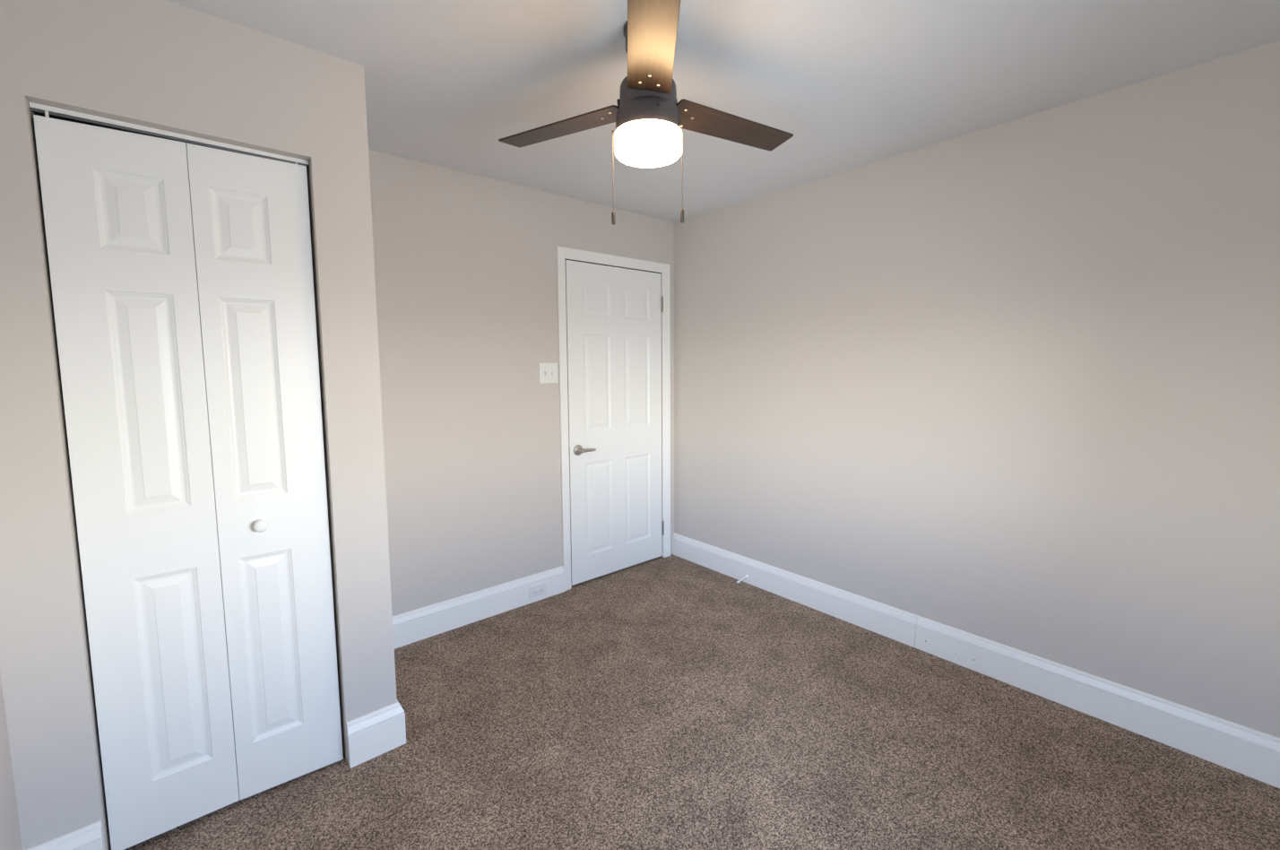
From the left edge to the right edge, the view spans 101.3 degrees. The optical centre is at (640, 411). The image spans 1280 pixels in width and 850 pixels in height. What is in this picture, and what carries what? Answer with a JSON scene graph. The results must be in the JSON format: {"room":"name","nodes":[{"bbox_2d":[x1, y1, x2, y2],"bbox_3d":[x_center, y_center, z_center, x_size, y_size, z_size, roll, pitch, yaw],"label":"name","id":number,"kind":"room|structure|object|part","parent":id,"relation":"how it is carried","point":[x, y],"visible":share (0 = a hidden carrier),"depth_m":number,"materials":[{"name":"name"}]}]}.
{"room":"empty bedroom","nodes":[
{"label":"empty bedroom","id":0,"kind":"room"},
{"bbox_2d":[0,671,22,849],"bbox_3d":[-0.981,0.170,0.447,0.120,2.396,3.500,-5,7,-40],"label":"wall","id":1,"kind":"structure","parent":0,"point":[10,834],"depth_m":1.30,"materials":[{"name":"grey paint"}]},
{"bbox_2d":[0,0,397,849],"bbox_3d":[-1.492,0.049,1.831,0.912,2.396,0.726,-5,7,-40],"label":"wall","id":2,"kind":"structure","parent":0,"point":[162,64],"depth_m":1.41,"materials":[{"name":"grey paint"}]},
{"bbox_2d":[27,820,103,849],"bbox_3d":[-1.533,1.210,1.400,0.142,0.160,0.020,-5,7,-40],"label":"baseboard","id":3,"kind":"structure","parent":2,"relation":"attached to","point":[90,836],"depth_m":1.41,"materials":[{"name":"white paint"}]},
{"bbox_2d":[28,102,309,167],"bbox_3d":[-1.306,-0.785,1.512,0.597,0.016,0.027,-5,7,-40],"label":"track","id":4,"kind":"object","parent":2,"relation":"attached to","point":[34,107],"visible":1,"depth_m":1.47,"materials":[{"name":"white metal"}]},
{"bbox_2d":[33,110,343,849],"bbox_3d":[-1.288,0.239,1.590,0.584,2.046,0.070,-5,7,-40],"label":"door","id":5,"kind":"structure","parent":4,"relation":"hanging from","point":[117,205],"depth_m":1.56,"materials":[{"name":"white paint"}]},
{"bbox_3d":[-1.198,0.359,1.655,0.039,0.039,0.036,-5,7,-40],"label":"knob","id":6,"kind":"part","parent":5,"relation":"part of","materials":[{"name":"white paint"}]},
{"bbox_2d":[346,700,406,768],"bbox_3d":[-1.180,1.139,2.164,0.187,0.160,0.725,-5,7,-40],"label":"baseboard","id":7,"kind":"structure","parent":2,"relation":"attached to","point":[375,733],"depth_m":1.89,"materials":[{"name":"white paint"}]},
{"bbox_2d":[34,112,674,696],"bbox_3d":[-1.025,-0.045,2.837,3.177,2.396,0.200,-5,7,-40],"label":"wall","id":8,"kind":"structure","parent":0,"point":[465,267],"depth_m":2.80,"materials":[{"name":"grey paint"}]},
{"bbox_2d":[392,565,564,648],"bbox_3d":[-0.921,1.073,2.875,1.177,0.160,0.020,-5,7,-40],"label":"baseboard","id":9,"kind":"structure","parent":8,"relation":"attached to","point":[413,626],"depth_m":2.86,"materials":[{"name":"white paint"}]},
{"bbox_2d":[528,582,546,598],"bbox_3d":[-0.607,1.066,3.126,0.115,0.070,0.008,-5,7,-40],"label":"wall outlet","id":10,"kind":"object","parent":9,"relation":"attached to","point":[536,591],"visible":1,"depth_m":3.12,"materials":[{"name":"white plastic"}]},
{"bbox_2d":[538,363,557,383],"bbox_3d":[-0.537,-0.229,3.096,0.125,0.122,0.019,-5,7,-40],"label":"light switch","id":11,"kind":"object","parent":8,"relation":"attached to","point":[548,372],"visible":1,"depth_m":3.10,"materials":[{"name":"white plastic"}]},
{"bbox_2d":[555,246,670,590],"bbox_3d":[-0.174,0.039,3.513,0.915,2.095,0.136,-5,7,-40],"label":"door frame","id":12,"kind":"structure","parent":8,"relation":"attached to","point":[562,253],"depth_m":3.27,"materials":[{"name":"white paint"}]},
{"bbox_2d":[565,259,663,585],"bbox_3d":[-0.129,0.069,3.468,0.786,2.014,0.095,-5,7,-40],"label":"door","id":13,"kind":"structure","parent":8,"relation":"in","point":[614,314],"depth_m":3.45,"materials":[{"name":"white paint"}]},
{"bbox_3d":[-0.317,0.237,3.272,0.101,0.023,0.015,-4,7,-38],"label":"lever","id":14,"kind":"part","parent":13,"relation":"part of","materials":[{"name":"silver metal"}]},
{"bbox_2d":[124,553,1279,849],"bbox_3d":[0.208,1.289,1.617,3.297,0.060,3.820,-5,7,-40],"label":"floor","id":15,"kind":"structure","parent":0,"point":[671,702],"depth_m":1.87,"materials":[{"name":"brown carpet"}]},
{"bbox_2d":[165,0,1279,222],"bbox_3d":[0.190,-1.157,1.396,3.297,0.060,3.820,-5,7,-40],"label":"ceiling","id":16,"kind":"structure","parent":0,"point":[855,83],"depth_m":1.77,"materials":[{"name":"white paint"}]},
{"bbox_2d":[498,0,793,224],"bbox_3d":[0.060,-0.864,1.671,0.958,0.570,1.005,-5,7,-40],"label":"ceiling fan","id":17,"kind":"object","parent":16,"relation":"hanging from","point":[648,116],"visible":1,"depth_m":1.52,"materials":[{"name":"brown wood"}]},
{"bbox_3d":[-0.255,-0.940,1.739,0.478,0.006,0.125,2,14,29],"label":"blade","id":18,"kind":"part","parent":17,"relation":"part of","materials":[{"name":"brown wood"}]},
{"bbox_3d":[-0.083,-0.730,1.602,0.003,0.237,0.003,2,6,27],"label":"pull chain","id":19,"kind":"part","parent":17,"relation":"part of","materials":[{"name":"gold metal"}]},
{"bbox_3d":[-0.082,-0.597,1.614,0.011,0.037,0.011,1,5,12],"label":"chain pull","id":20,"kind":"part","parent":17,"relation":"part of","materials":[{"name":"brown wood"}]},
{"bbox_3d":[0.025,-0.807,1.593,0.206,0.068,0.206,-5,7,-40],"label":"lamp shade","id":21,"kind":"part","parent":17,"relation":"part of","materials":[{"name":"white glass"}]},
{"bbox_3d":[0.028,-0.899,1.263,0.125,0.006,0.478,8,5,-1],"label":"blade","id":22,"kind":"part","parent":17,"relation":"part of","materials":[{"name":"brown wood"}]},
{"bbox_3d":[0.127,-0.589,1.575,0.011,0.037,0.011,-4,6,-33],"label":"chain pull","id":23,"kind":"part","parent":17,"relation":"part of","materials":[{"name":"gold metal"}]},
{"bbox_3d":[0.126,-0.726,1.562,0.003,0.241,0.003,2,6,27],"label":"pull chain","id":24,"kind":"part","parent":17,"relation":"part of","materials":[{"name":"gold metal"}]},
{"bbox_3d":[0.300,-0.945,1.745,0.478,0.006,0.125,-3,-2,-31],"label":"blade","id":25,"kind":"part","parent":17,"relation":"part of","materials":[{"name":"brown wood"}]},
{"bbox_2d":[674,40,1279,737],"bbox_3d":[1.405,-0.036,2.536,0.120,2.396,3.820,-5,7,-40],"label":"wall","id":26,"kind":"structure","parent":0,"point":[1016,384],"depth_m":2.18,"materials":[{"name":"grey paint"}]},
{"bbox_2d":[672,532,1279,787],"bbox_3d":[1.386,1.085,2.560,0.021,0.160,3.499,-5,7,-40],"label":"baseboard","id":27,"kind":"structure","parent":26,"relation":"attached to","point":[1255,754],"depth_m":2.22,"materials":[{"name":"white paint"}]},
{"bbox_2d":[736,574,748,583],"bbox_3d":[0.649,1.063,3.334,0.092,0.032,0.022,-5,7,-40],"label":"door stop","id":28,"kind":"object","parent":27,"relation":"attached to","point":[746,575],"visible":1,"depth_m":3.33,"materials":[{"name":"white rubber"}]}
]}

